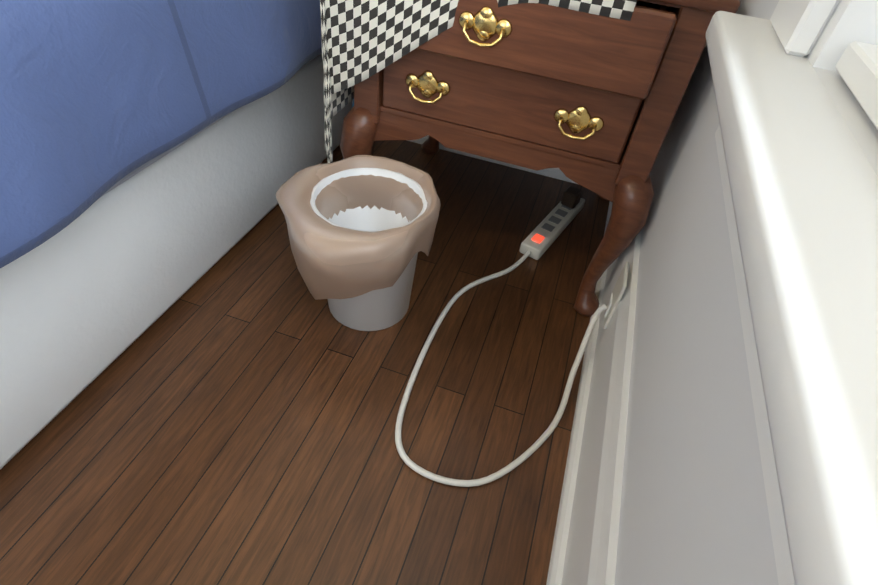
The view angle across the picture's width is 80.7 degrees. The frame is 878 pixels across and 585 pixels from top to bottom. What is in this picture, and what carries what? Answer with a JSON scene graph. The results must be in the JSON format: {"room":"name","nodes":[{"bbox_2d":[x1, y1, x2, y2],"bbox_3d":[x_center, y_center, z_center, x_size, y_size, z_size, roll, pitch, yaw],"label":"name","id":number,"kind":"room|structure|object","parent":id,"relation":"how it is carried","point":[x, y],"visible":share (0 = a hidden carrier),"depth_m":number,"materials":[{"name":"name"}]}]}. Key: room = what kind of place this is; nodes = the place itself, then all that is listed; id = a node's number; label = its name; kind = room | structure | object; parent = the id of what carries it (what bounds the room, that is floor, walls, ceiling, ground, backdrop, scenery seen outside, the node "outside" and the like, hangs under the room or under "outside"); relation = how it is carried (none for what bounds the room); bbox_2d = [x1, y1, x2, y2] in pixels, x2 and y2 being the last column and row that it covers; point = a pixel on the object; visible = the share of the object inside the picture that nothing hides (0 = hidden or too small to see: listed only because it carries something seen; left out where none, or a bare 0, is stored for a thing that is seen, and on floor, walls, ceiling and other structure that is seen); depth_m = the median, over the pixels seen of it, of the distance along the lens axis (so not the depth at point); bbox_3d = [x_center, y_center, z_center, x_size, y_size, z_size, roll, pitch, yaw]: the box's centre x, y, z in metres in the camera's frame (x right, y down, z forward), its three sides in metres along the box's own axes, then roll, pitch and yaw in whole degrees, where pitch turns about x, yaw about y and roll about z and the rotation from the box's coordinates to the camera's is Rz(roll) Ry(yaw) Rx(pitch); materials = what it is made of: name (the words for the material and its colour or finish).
{"room":"bedroom","nodes":[
{"label":"bedroom","id":0,"kind":"room"},
{"bbox_2d":[0,140,609,584],"bbox_3d":[-2.430,0.052,0.806,5.420,0.060,6.220,17,44,10],"label":"floor","id":1,"kind":"structure","parent":0,"point":[230,418],"depth_m":0.89,"materials":[{"name":"brown wood"}]},
{"bbox_2d":[0,0,352,469],"bbox_3d":[-1.463,-0.543,0.651,2.172,1.197,2.264,17,44,10],"label":"bed","id":2,"kind":"object","parent":1,"relation":"on","point":[155,155],"visible":0.81,"depth_m":0.79,"materials":[{"name":"blue"}]},
{"bbox_2d":[276,155,440,330],"bbox_3d":[-0.156,-0.067,1.002,0.277,0.285,0.304,17,44,10],"label":"waste bin","id":3,"kind":"object","parent":1,"relation":"on","point":[361,230],"visible":1,"depth_m":0.95,"materials":[{"name":"white"}]},
{"bbox_2d":[395,250,606,486],"bbox_3d":[0.146,0.074,1.012,0.322,0.128,0.640,17,44,10],"label":"power cord","id":4,"kind":"object","parent":1,"relation":"on","point":[518,461],"visible":0.98,"depth_m":0.94,"materials":[{"name":"white plastic"}]},
{"bbox_2d":[320,0,739,316],"bbox_3d":[0.173,-0.431,1.164,0.648,0.653,0.616,17,44,10],"label":"nightstand","id":5,"kind":"object","parent":1,"relation":"on","point":[588,94],"visible":0.96,"depth_m":0.89,"materials":[{"name":"brown wood"}]},
{"bbox_2d":[520,186,584,259],"bbox_3d":[0.307,-0.196,1.353,0.054,0.075,0.300,28,47,20],"label":"power strip","id":6,"kind":"object","parent":1,"relation":"on","point":[541,238],"visible":1,"depth_m":1.34,"materials":[{"name":"beige plastic"}]},
{"bbox_2d":[407,135,576,183],"bbox_3d":[-0.871,-0.807,1.733,2.960,0.200,0.036,17,44,10],"label":"baseboard","id":7,"kind":"structure","parent":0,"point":[556,173],"depth_m":1.59,"materials":[{"name":"white"}]},
{"bbox_2d":[615,0,877,584],"bbox_3d":[-0.016,0.260,-1.084,0.120,2.720,4.820,17,44,10],"label":"wall","id":8,"kind":"structure","parent":0,"point":[693,508],"depth_m":0.53,"materials":[{"name":"white paint"}]},
{"bbox_2d":[546,201,640,584],"bbox_3d":[-0.193,1.103,-0.160,0.036,0.200,4.700,17,44,10],"label":"baseboard","id":9,"kind":"structure","parent":8,"relation":"attached to","point":[584,547],"depth_m":0.78,"materials":[{"name":"white"}]},
{"bbox_2d":[603,262,628,328],"bbox_3d":[0.334,0.006,0.980,0.010,0.115,0.075,17,44,10],"label":"electrical outlet plate","id":10,"kind":"object","parent":8,"relation":"attached to","point":[616,295],"visible":0.88,"depth_m":0.96,"materials":[{"name":"white plastic"}]},
{"bbox_2d":[706,0,877,584],"bbox_3d":[0.230,-0.358,-0.530,0.195,1.830,1.560,17,44,10],"label":"windowsill","id":11,"kind":"structure","parent":8,"relation":"in","point":[799,178],"depth_m":0.26,"materials":[{"name":"white"}]},
{"bbox_2d":[835,41,877,129],"bbox_3d":[0.242,-0.343,-0.523,0.055,1.534,1.240,17,44,10],"label":"window blinds","id":12,"kind":"object","parent":11,"relation":"attached to","point":[856,66],"visible":1,"depth_m":0.40,"materials":[{"name":"white plastic"}]}
]}

